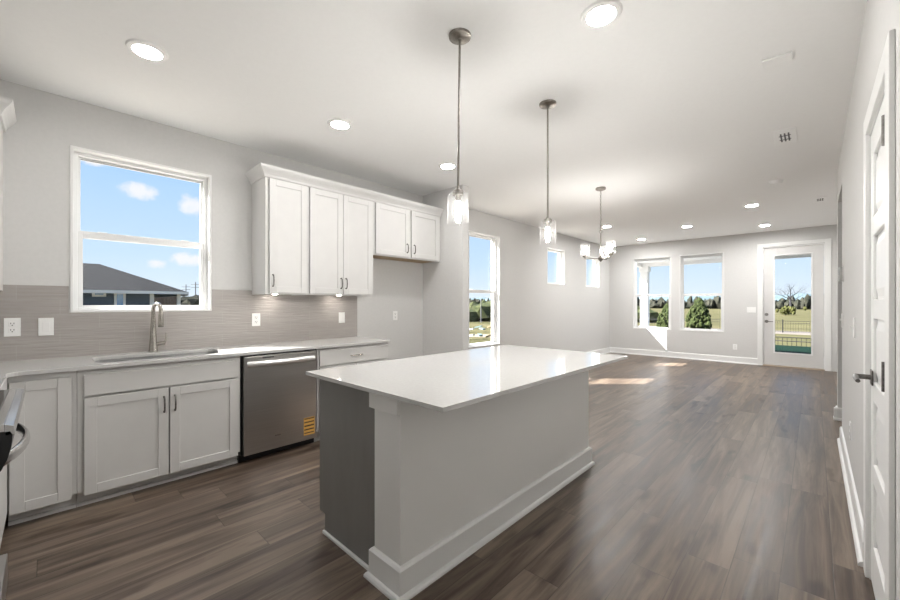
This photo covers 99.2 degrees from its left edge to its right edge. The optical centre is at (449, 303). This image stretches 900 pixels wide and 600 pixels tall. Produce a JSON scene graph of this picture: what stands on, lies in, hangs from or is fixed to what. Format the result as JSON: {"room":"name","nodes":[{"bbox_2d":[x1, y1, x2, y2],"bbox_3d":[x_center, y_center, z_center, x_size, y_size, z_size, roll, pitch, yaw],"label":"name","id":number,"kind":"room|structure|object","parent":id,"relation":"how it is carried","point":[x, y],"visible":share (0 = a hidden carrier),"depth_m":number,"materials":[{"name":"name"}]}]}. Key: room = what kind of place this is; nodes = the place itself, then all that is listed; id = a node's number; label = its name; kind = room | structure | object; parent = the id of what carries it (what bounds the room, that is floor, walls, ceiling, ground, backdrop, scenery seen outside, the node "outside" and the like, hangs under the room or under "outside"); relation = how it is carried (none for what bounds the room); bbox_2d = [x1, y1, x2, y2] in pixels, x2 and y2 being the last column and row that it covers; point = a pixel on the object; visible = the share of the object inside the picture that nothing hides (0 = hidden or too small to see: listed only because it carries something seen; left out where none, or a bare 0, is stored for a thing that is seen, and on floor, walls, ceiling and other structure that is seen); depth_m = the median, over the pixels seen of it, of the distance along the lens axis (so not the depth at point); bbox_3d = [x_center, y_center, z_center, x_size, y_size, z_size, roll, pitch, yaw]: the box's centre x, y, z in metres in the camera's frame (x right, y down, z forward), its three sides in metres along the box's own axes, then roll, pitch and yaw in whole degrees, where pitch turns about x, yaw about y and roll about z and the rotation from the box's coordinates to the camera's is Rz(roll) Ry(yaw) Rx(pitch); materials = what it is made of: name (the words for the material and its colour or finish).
{"room":"kitchen","nodes":[
{"label":"kitchen","id":0,"kind":"room"},
{"bbox_2d":[0,79,609,360],"bbox_3d":[0.365,-0.104,6.106,0.150,2.740,11.190,0,0,44],"label":"wall","id":1,"kind":"structure","parent":0,"point":[571,316],"depth_m":3.52,"materials":[{"name":"paint"}]},
{"bbox_2d":[0,122,2,290],"bbox_3d":[-3.011,-0.613,2.196,0.349,1.053,0.564,0,0,44],"label":"upper cabinet","id":2,"kind":"object","parent":1,"relation":"attached to","point":[1,130],"visible":1,"depth_m":2.44,"materials":[{"name":"white paint"}]},
{"bbox_2d":[0,96,16,132],"bbox_3d":[-2.977,-1.179,2.202,0.391,0.096,0.626,0,0,44],"label":"crown molding","id":3,"kind":"structure","parent":2,"relation":"on","point":[7,110],"depth_m":2.36,"materials":[{"name":"white paint"}]},
{"bbox_2d":[70,145,211,312],"bbox_3d":[-2.472,-0.537,3.119,0.156,1.202,0.891,0,0,44],"label":"window","id":4,"kind":"structure","parent":1,"relation":"in","point":[77,154],"depth_m":3.02,"materials":[{"name":"white paint"}]},
{"bbox_2d":[0,285,356,361],"bbox_3d":[-2.207,0.128,3.287,0.008,0.507,3.257,0,0,44],"label":"backsplash","id":5,"kind":"structure","parent":1,"relation":"attached to","point":[283,317],"depth_m":3.16,"materials":[{"name":"grey tile"}]},
{"bbox_2d":[4,318,20,336],"bbox_3d":[-2.906,0.156,2.541,0.008,0.122,0.074,0,0,44],"label":"wall outlet","id":6,"kind":"object","parent":5,"relation":"attached to","point":[12,326],"visible":1,"depth_m":2.54,"materials":[{"name":"white plastic"}]},
{"bbox_2d":[8,328,15,332],"bbox_3d":[-2.903,0.177,2.539,0.002,0.030,0.034,0,0,44],"label":"receptacle","id":7,"kind":"object","parent":6,"relation":"attached to","point":[10,330],"depth_m":2.54,"materials":[{"name":"grey plastic"}]},
{"bbox_2d":[8,322,15,325],"bbox_3d":[-2.903,0.135,2.539,0.002,0.030,0.034,0,0,44],"label":"receptacle","id":8,"kind":"object","parent":6,"relation":"attached to","point":[9,323],"depth_m":2.54,"materials":[{"name":"grey plastic"}]},
{"bbox_2d":[38,318,53,335],"bbox_3d":[-2.799,0.159,2.653,0.008,0.122,0.074,0,0,44],"label":"light switch","id":9,"kind":"object","parent":5,"relation":"attached to","point":[45,325],"visible":1,"depth_m":2.65,"materials":[{"name":"white plastic"}]},
{"bbox_2d":[252,313,259,325],"bbox_3d":[-1.849,0.152,3.651,0.008,0.122,0.076,0,0,44],"label":"wall outlet","id":10,"kind":"object","parent":5,"relation":"attached to","point":[255,316],"visible":1,"depth_m":3.65,"materials":[{"name":"white plastic"}]},
{"bbox_2d":[339,312,344,322],"bbox_3d":[-1.219,0.156,4.314,0.008,0.120,0.074,0,0,44],"label":"light switch","id":11,"kind":"object","parent":5,"relation":"attached to","point":[341,314],"visible":1,"depth_m":4.31,"materials":[{"name":"white plastic"}]},
{"bbox_2d":[252,177,307,294],"bbox_3d":[-1.608,-0.613,3.645,0.385,1.053,0.393,0,0,44],"label":"upper cabinet","id":12,"kind":"object","parent":1,"relation":"attached to","point":[279,207],"visible":0.99,"depth_m":3.52,"materials":[{"name":"white paint"}]},
{"bbox_2d":[308,187,372,295],"bbox_3d":[-1.212,-0.613,4.061,0.385,1.053,0.756,0,0,44],"label":"upper cabinet","id":13,"kind":"object","parent":1,"relation":"attached to","point":[340,226],"visible":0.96,"depth_m":3.91,"materials":[{"name":"white paint"}]},
{"bbox_2d":[393,311,396,319],"bbox_3d":[-0.698,0.151,4.874,0.008,0.116,0.072,0,0,44],"label":"wall outlet","id":14,"kind":"object","parent":1,"relation":"attached to","point":[394,312],"visible":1,"depth_m":4.87,"materials":[{"name":"white plastic"}]},
{"bbox_2d":[373,202,439,263],"bbox_3d":[-0.590,-0.841,4.714,0.385,0.597,1.046,0,0,44],"label":"upper cabinet","id":15,"kind":"object","parent":1,"relation":"attached to","point":[399,234],"visible":0.93,"depth_m":4.56,"materials":[{"name":"white paint"}]},
{"bbox_2d":[245,163,442,216],"bbox_3d":[-1.005,-1.179,4.274,0.391,0.096,2.254,0,0,44],"label":"crown molding","id":16,"kind":"structure","parent":15,"relation":"on","point":[262,170],"depth_m":3.85,"materials":[{"name":"white paint"}]},
{"bbox_2d":[468,230,499,347],"bbox_3d":[0.511,-0.226,6.254,0.156,1.825,0.813,0,0,44],"label":"window","id":17,"kind":"structure","parent":1,"relation":"in","point":[495,240],"depth_m":6.50,"materials":[{"name":"white paint"}]},
{"bbox_2d":[547,247,564,284],"bbox_3d":[2.143,-0.767,7.969,0.156,0.741,0.748,0,0,44],"label":"window","id":18,"kind":"structure","parent":1,"relation":"in","point":[560,253],"depth_m":8.21,"materials":[{"name":"white paint"}]},
{"bbox_2d":[586,255,598,287],"bbox_3d":[3.387,-0.767,9.276,0.156,0.741,0.758,0,0,44],"label":"window","id":19,"kind":"structure","parent":1,"relation":"in","point":[595,262],"depth_m":9.52,"materials":[{"name":"white paint"}]},
{"bbox_2d":[588,347,609,353],"bbox_3d":[1.952,1.198,7.641,0.032,0.136,6.478,0,0,44],"label":"baseboard","id":20,"kind":"structure","parent":1,"relation":"attached to","point":[604,350],"depth_m":9.62,"materials":[{"name":"white paint"}]},
{"bbox_2d":[0,0,866,246],"bbox_3d":[2.462,-1.534,4.132,5.930,0.120,11.220,0,0,44],"label":"ceiling","id":21,"kind":"structure","parent":0,"point":[672,108],"depth_m":2.66,"materials":[{"name":"paint"}]},
{"bbox_2d":[125,39,168,61],"bbox_3d":[-1.760,-1.467,2.227,0.200,0.014,0.200,0,0,44],"label":"recessed light","id":22,"kind":"object","parent":21,"relation":"in","point":[144,49],"visible":1,"depth_m":2.21,"materials":[{"name":"white plastic"}]},
{"bbox_2d":[327,118,351,129],"bbox_3d":[-0.902,-1.467,3.136,0.200,0.014,0.200,0,0,44],"label":"recessed light","id":23,"kind":"object","parent":21,"relation":"in","point":[336,123],"visible":1,"depth_m":3.11,"materials":[{"name":"white plastic"}]},
{"bbox_2d":[438,162,456,168],"bbox_3d":[-0.023,-1.467,4.081,0.200,0.014,0.200,0,0,44],"label":"recessed light","id":24,"kind":"object","parent":21,"relation":"in","point":[445,165],"visible":0.99,"depth_m":4.06,"materials":[{"name":"white plastic"}]},
{"bbox_2d":[447,28,470,222],"bbox_3d":[0.052,-0.957,2.105,0.127,1.035,0.127,0,0,44],"label":"pendant light","id":25,"kind":"object","parent":21,"relation":"hanging from","point":[457,36],"visible":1,"depth_m":2.10,"materials":[{"name":"silver metal"}]},
{"bbox_2d":[455,194,460,201],"bbox_3d":[0.044,-0.578,2.105,0.034,0.037,0.034,0,0,44],"label":"socket","id":26,"kind":"object","parent":25,"relation":"attached to","point":[457,196],"depth_m":2.09,"materials":[{"name":"silver metal"}]},
{"bbox_2d":[539,99,555,239],"bbox_3d":[0.720,-0.957,2.821,0.124,1.035,0.124,0,0,44],"label":"pendant light","id":27,"kind":"object","parent":21,"relation":"hanging from","point":[547,104],"visible":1,"depth_m":2.81,"materials":[{"name":"silver metal"}]},
{"bbox_2d":[582,186,614,261],"bbox_3d":[1.948,-1.004,4.908,0.439,0.940,0.399,0,0,44],"label":"chandelier","id":28,"kind":"object","parent":21,"relation":"hanging from","point":[600,258],"visible":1,"depth_m":4.87,"materials":[{"name":"silver metal"}]},
{"bbox_2d":[580,0,622,28],"bbox_3d":[0.769,-1.467,1.946,0.200,0.014,0.200,0,0,44],"label":"recessed light","id":29,"kind":"object","parent":21,"relation":"in","point":[599,14],"visible":1,"depth_m":1.93,"materials":[{"name":"white plastic"}]},
{"bbox_2d":[744,203,759,206],"bbox_3d":[4.509,-1.467,5.717,0.200,0.014,0.200,0,0,44],"label":"recessed light","id":30,"kind":"object","parent":21,"relation":"in","point":[754,204],"visible":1,"depth_m":5.70,"materials":[{"name":"white plastic"}]},
{"bbox_2d":[768,179,783,185],"bbox_3d":[3.916,-1.453,4.598,0.144,0.042,0.144,0,0,44],"label":"smoke detector","id":31,"kind":"object","parent":21,"relation":"attached to","point":[777,181],"visible":1,"depth_m":4.56,"materials":[{"name":"white plastic"}]},
{"bbox_2d":[762,51,791,68],"bbox_3d":[1.970,-1.468,2.308,0.137,0.012,0.090,0,0,44],"label":"ceiling panel","id":32,"kind":"object","parent":21,"relation":"attached to","point":[787,56],"visible":1,"depth_m":2.30,"materials":[{"name":"white plastic"}]},
{"bbox_2d":[772,126,796,145],"bbox_3d":[2.953,-1.470,3.374,0.150,0.009,0.400,0,0,44],"label":"ceiling vent","id":33,"kind":"object","parent":21,"relation":"in","point":[788,135],"visible":1,"depth_m":3.36,"materials":[{"name":"white plastic"}]},
{"bbox_2d":[813,196,826,202],"bbox_3d":[5.217,-1.470,5.395,0.140,0.009,0.350,0,0,44],"label":"ceiling vent","id":34,"kind":"object","parent":21,"relation":"in","point":[823,198],"visible":1,"depth_m":5.38,"materials":[{"name":"white plastic"}]},
{"bbox_2d":[0,352,874,599],"bbox_3d":[2.462,1.326,4.132,5.930,0.120,11.220,0,0,44],"label":"floor","id":35,"kind":"structure","parent":0,"point":[708,480],"depth_m":2.18,"materials":[{"name":"brown wood"}]},
{"bbox_2d":[0,378,6,546],"bbox_3d":[-2.452,0.835,1.697,0.632,0.862,0.612,0,0,44],"label":"base cabinet","id":36,"kind":"object","parent":35,"relation":"on","point":[3,474],"visible":0.52,"depth_m":1.95,"materials":[{"name":"white paint"}]},
{"bbox_2d":[0,388,29,599],"bbox_3d":[-1.887,0.808,1.245,0.760,0.856,0.703,0,0,44],"label":"stove","id":37,"kind":"object","parent":35,"relation":"on","point":[11,400],"visible":1,"depth_m":1.40,"materials":[{"name":"silver metal"}]},
{"bbox_2d":[0,389,8,408],"bbox_3d":[-1.911,0.390,1.219,0.760,0.016,0.632,0,0,44],"label":"cooktop","id":38,"kind":"object","parent":37,"relation":"in","point":[4,394],"depth_m":1.53,"materials":[{"name":"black glass"}]},
{"bbox_2d":[7,371,76,525],"bbox_3d":[-2.587,0.835,2.439,0.622,0.862,0.277,0,0,44],"label":"base cabinet","id":39,"kind":"object","parent":35,"relation":"on","point":[42,480],"visible":0.92,"depth_m":2.24,"materials":[{"name":"white paint"}]},
{"bbox_2d":[76,352,239,506],"bbox_3d":[-2.162,0.835,2.861,0.658,0.862,0.916,0,0,44],"label":"base cabinet","id":40,"kind":"object","parent":35,"relation":"on","point":[139,427],"visible":0.9,"depth_m":2.60,"materials":[{"name":"white paint"}]},
{"bbox_2d":[237,349,315,462],"bbox_3d":[-1.607,0.837,3.411,0.668,0.858,0.634,0,0,44],"label":"dishwasher","id":41,"kind":"object","parent":35,"relation":"on","point":[278,400],"visible":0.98,"depth_m":3.19,"materials":[{"name":"silver metal"}]},
{"bbox_2d":[304,417,313,433],"bbox_3d":[-1.245,1.076,3.387,0.001,0.134,0.090,0,0,44],"label":"sticker","id":42,"kind":"object","parent":41,"relation":"attached to","point":[308,421],"depth_m":3.39,"materials":[{"name":"yellow paper"}]},
{"bbox_2d":[314,342,387,441],"bbox_3d":[-1.128,0.835,3.946,0.658,0.862,0.794,0,0,44],"label":"base cabinet","id":43,"kind":"object","parent":35,"relation":"on","point":[333,357],"visible":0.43,"depth_m":3.65,"materials":[{"name":"white paint"}]},
{"bbox_2d":[0,336,390,386],"bbox_3d":[-1.762,0.393,2.863,1.240,0.023,3.258,0,0,44],"label":"countertop","id":44,"kind":"structure","parent":43,"relation":"on","point":[64,364],"depth_m":2.83,"materials":[{"name":"white stone"}]},
{"bbox_2d":[95,352,216,362],"bbox_3d":[-2.142,0.503,2.855,0.398,0.196,0.761,0,0,44],"label":"sink","id":45,"kind":"object","parent":44,"relation":"in","point":[196,353],"visible":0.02,"depth_m":2.96,"materials":[{"name":"metal"}]},
{"bbox_2d":[148,302,166,351],"bbox_3d":[-2.309,0.183,3.012,0.116,0.396,0.141,0,0,-25],"label":"faucet","id":46,"kind":"object","parent":44,"relation":"on","point":[153,343],"visible":1,"depth_m":3.01,"materials":[{"name":"silver metal"}]},
{"bbox_2d":[320,370,594,599],"bbox_3d":[0.168,0.834,2.590,0.822,0.865,1.967,0,0,44],"label":"kitchen island","id":47,"kind":"object","parent":35,"relation":"on","point":[409,492],"visible":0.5,"depth_m":1.95,"materials":[{"name":"white paint"}]},
{"bbox_2d":[305,345,627,412],"bbox_3d":[0.245,0.391,2.480,1.088,0.020,1.932,0,0,44],"label":"island countertop","id":48,"kind":"structure","parent":47,"relation":"on","point":[442,382],"depth_m":2.09,"materials":[{"name":"white stone"}]},
{"bbox_2d":[423,184,467,355],"bbox_3d":[-0.069,-0.104,5.018,0.722,2.740,0.110,0,0,44],"label":"wall","id":49,"kind":"structure","parent":0,"point":[445,282],"depth_m":4.91,"materials":[{"name":"paint"}]},
{"bbox_2d":[610,225,836,371],"bbox_3d":[5.779,-0.104,8.575,4.290,2.740,0.150,0,0,44],"label":"wall","id":50,"kind":"structure","parent":0,"point":[740,250],"depth_m":8.38,"materials":[{"name":"paint"}]},
{"bbox_2d":[633,256,670,329],"bbox_3d":[4.948,-0.252,9.359,0.853,1.743,0.156,0,0,44],"label":"window","id":51,"kind":"structure","parent":50,"relation":"in","point":[635,261],"depth_m":9.50,"materials":[{"name":"white paint"}]},
{"bbox_2d":[610,347,756,364],"bbox_3d":[5.256,1.198,8.946,3.020,0.136,0.032,0,0,44],"label":"baseboard","id":52,"kind":"structure","parent":50,"relation":"attached to","point":[717,358],"depth_m":8.77,"materials":[{"name":"white paint"}]},
{"bbox_2d":[680,252,723,331],"bbox_3d":[5.692,-0.252,8.651,0.848,1.743,0.156,0,0,44],"label":"window","id":53,"kind":"structure","parent":50,"relation":"in","point":[682,257],"depth_m":8.70,"materials":[{"name":"white paint"}]},
{"bbox_2d":[747,307,755,312],"bbox_3d":[6.281,0.126,7.979,0.150,0.115,0.020,0,0,44],"label":"light switch","id":54,"kind":"object","parent":50,"relation":"attached to","point":[749,309],"visible":1,"depth_m":7.98,"materials":[{"name":"white plastic"}]},
{"bbox_2d":[757,238,830,370],"bbox_3d":[6.789,0.021,7.584,1.083,2.490,0.172,0,0,44],"label":"door","id":55,"kind":"structure","parent":50,"relation":"in","point":[819,358],"depth_m":7.48,"materials":[{"name":"white paint"}]},
{"bbox_2d":[837,170,841,407],"bbox_3d":[4.830,-0.104,3.672,1.565,2.740,0.120,0,0,44],"label":"wall partition","id":56,"kind":"structure","parent":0,"point":[839,204],"depth_m":4.16,"materials":[{"name":"paint"}]},
{"bbox_2d":[834,407,841,420],"bbox_3d":[4.244,1.198,4.126,0.150,0.136,0.032,0,0,44],"label":"baseboard","id":57,"kind":"structure","parent":56,"relation":"attached to","point":[837,411],"depth_m":4.15,"materials":[{"name":"white paint"}]},
{"bbox_2d":[838,0,899,599],"bbox_3d":[1.956,-0.104,1.700,0.120,2.740,6.700,0,0,44],"label":"wall","id":58,"kind":"structure","parent":0,"point":[880,16],"depth_m":2.21,"materials":[{"name":"paint"}]},
{"bbox_2d":[839,314,842,327],"bbox_3d":[3.518,0.151,3.443,0.020,0.125,0.118,0,0,44],"label":"light switch","id":59,"kind":"object","parent":58,"relation":"attached to","point":[841,319],"visible":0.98,"depth_m":3.42,"materials":[{"name":"white plastic"}]},
{"bbox_2d":[839,266,843,282],"bbox_3d":[3.475,-0.262,3.402,0.026,0.145,0.140,0,0,44],"label":"thermostat","id":60,"kind":"object","parent":58,"relation":"attached to","point":[841,269],"visible":0.99,"depth_m":3.36,"materials":[{"name":"white plastic"}]},
{"bbox_2d":[837,426,862,566],"bbox_3d":[2.794,1.198,2.691,0.032,0.136,2.350,0,0,44],"label":"baseboard","id":61,"kind":"structure","parent":58,"relation":"attached to","point":[856,518],"depth_m":2.33,"materials":[{"name":"white paint"}]},
{"bbox_2d":[849,421,850,439],"bbox_3d":[2.785,0.881,2.664,0.008,0.118,0.074,0,0,44],"label":"wall outlet","id":62,"kind":"object","parent":58,"relation":"attached to","point":[849,421],"visible":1,"depth_m":2.65,"materials":[{"name":"white plastic"}]},
{"bbox_2d":[850,318,854,337],"bbox_3d":[2.553,0.151,2.429,0.020,0.125,0.075,0,0,44],"label":"light switch","id":63,"kind":"object","parent":58,"relation":"attached to","point":[853,325],"visible":0.99,"depth_m":2.41,"materials":[{"name":"white plastic"}]},
{"bbox_2d":[853,29,895,599],"bbox_3d":[1.713,0.201,1.490,0.181,2.130,0.856,0,0,44],"label":"door","id":64,"kind":"structure","parent":58,"relation":"in","point":[878,376],"depth_m":1.49,"materials":[{"name":"white paint"}]},
{"label":"outside","id":65,"kind":"structure","parent":0,"visible":0},
{"bbox_2d":[469,308,810,346],"bbox_3d":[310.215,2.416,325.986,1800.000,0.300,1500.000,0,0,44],"label":"field","id":66,"kind":"structure","parent":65,"point":[801,315],"depth_m":39.87,"materials":[{"name":"green plant"}]},
{"bbox_2d":[83,263,188,304],"bbox_3d":[-28.492,-0.064,15.014,11.020,4.660,28.470,0,0,44],"label":"house","id":67,"kind":"structure","parent":66,"relation":"on","point":[102,285],"depth_m":20.45,"materials":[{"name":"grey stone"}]},
{"bbox_2d":[154,296,176,304],"bbox_3d":[-23.436,0.816,29.480,0.200,2.900,4.400,0,0,44],"label":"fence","id":68,"kind":"object","parent":66,"relation":"on","point":[163,300],"visible":0.02,"depth_m":30.37,"materials":[{"name":"brown wood"}]},
{"bbox_2d":[181,295,198,304],"bbox_3d":[-47.284,0.811,70.285,17.056,4.940,9.690,0,0,44],"label":"hedge","id":69,"kind":"object","parent":66,"relation":"on","point":[192,300],"visible":0.12,"depth_m":65.48,"materials":[{"name":"green plant"}]},
{"bbox_2d":[469,300,658,322],"bbox_3d":[5.465,1.366,57.829,46.112,4.605,22.702,0,0,5],"label":"trees","id":70,"kind":"object","parent":66,"relation":"on","point":[475,307],"visible":0.1,"depth_m":48.12,"materials":[{"name":"green plant"}]},
{"bbox_2d":[469,294,810,308],"bbox_3d":[88.202,-0.610,215.379,493.394,9.230,90.365,0,0,44],"label":"woodland","id":71,"kind":"object","parent":66,"relation":"on","point":[715,303],"visible":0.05,"depth_m":170.15,"materials":[{"name":"green plant"}]},
{"bbox_2d":[656,303,668,327],"bbox_3d":[17.010,1.156,29.971,1.576,2.406,1.583,0,0,44],"label":"evergreen shrub","id":72,"kind":"object","parent":66,"relation":"on","point":[664,314],"visible":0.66,"depth_m":29.74,"materials":[{"name":"green plant"}]},
{"bbox_2d":[685,297,711,328],"bbox_3d":[19.799,0.910,30.524,1.841,2.939,1.850,0,0,44],"label":"evergreen shrub","id":73,"kind":"object","parent":66,"relation":"on","point":[698,316],"visible":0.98,"depth_m":30.08,"materials":[{"name":"green plant"}]},
{"bbox_2d":[775,283,805,314],"bbox_3d":[69.480,-1.510,78.650,7.457,7.573,6.317,0,0,44],"label":"bare tree","id":74,"kind":"object","parent":66,"relation":"on","point":[791,294],"visible":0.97,"depth_m":77.88,"materials":[{"name":"grey plant"}]},
{"bbox_2d":[776,305,806,314],"bbox_3d":[65.318,1.259,73.383,4.531,1.960,3.881,0,0,44],"label":"bush","id":75,"kind":"object","parent":66,"relation":"on","point":[785,310],"visible":1,"depth_m":73.83,"materials":[{"name":"green plant"}]},
{"bbox_2d":[775,336,810,346],"bbox_3d":[13.681,1.696,13.071,16.070,1.140,0.070,0,0,44],"label":"iron fence","id":76,"kind":"object","parent":66,"relation":"on","point":[796,341],"visible":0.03,"depth_m":14.01,"materials":[{"name":"black metal"}]},
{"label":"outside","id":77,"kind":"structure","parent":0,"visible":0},
{"bbox_3d":[6.375,1.491,10.761,9.400,0.150,3.820,0,0,44],"label":"patio slab","id":78,"kind":"object","parent":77,"visible":0},
{"bbox_2d":[637,254,810,326],"bbox_3d":[7.138,-0.049,9.241,6.200,2.930,2.670,0,0,44],"label":"porch","id":79,"kind":"object","parent":78,"relation":"on","point":[644,267],"visible":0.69,"depth_m":11.65,"materials":[{"name":"white"}]},
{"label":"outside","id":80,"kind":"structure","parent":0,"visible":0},
{"bbox_2d":[471,293,810,303],"bbox_3d":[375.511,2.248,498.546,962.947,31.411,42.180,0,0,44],"label":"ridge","id":81,"kind":"object","parent":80,"point":[777,297],"visible":0.03,"depth_m":511.71,"materials":[{"name":"green plant"}]},
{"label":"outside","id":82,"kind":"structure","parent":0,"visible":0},
{"bbox_2d":[775,345,810,353],"bbox_3d":[11.039,1.876,11.237,15.500,0.900,3.300,0,0,44],"label":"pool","id":83,"kind":"structure","parent":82,"point":[778,348],"depth_m":11.93,"materials":[{"name":"teal liquid"}]},
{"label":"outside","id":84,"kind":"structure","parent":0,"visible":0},
{"bbox_2d":[479,320,810,334],"bbox_3d":[27.402,2.336,28.795,120.109,0.200,3.999,0,0,45],"label":"path","id":85,"kind":"structure","parent":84,"point":[776,332],"depth_m":29.76,"materials":[{"name":"beige concrete"}]},
{"bbox_2d":[649,318,810,332],"bbox_3d":[24.021,1.746,31.289,24.073,1.040,0.073,0,0,41],"label":"iron fence","id":86,"kind":"object","parent":85,"relation":"on","point":[806,323],"visible":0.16,"depth_m":29.41,"materials":[{"name":"black metal"}]},
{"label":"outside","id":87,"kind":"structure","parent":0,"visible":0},
{"bbox_2d":[469,334,490,337],"bbox_3d":[2.449,2.336,26.788,18.000,0.200,2.200,0,0,5],"label":"track","id":88,"kind":"object","parent":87,"point":[484,335],"visible":0.14,"depth_m":26.54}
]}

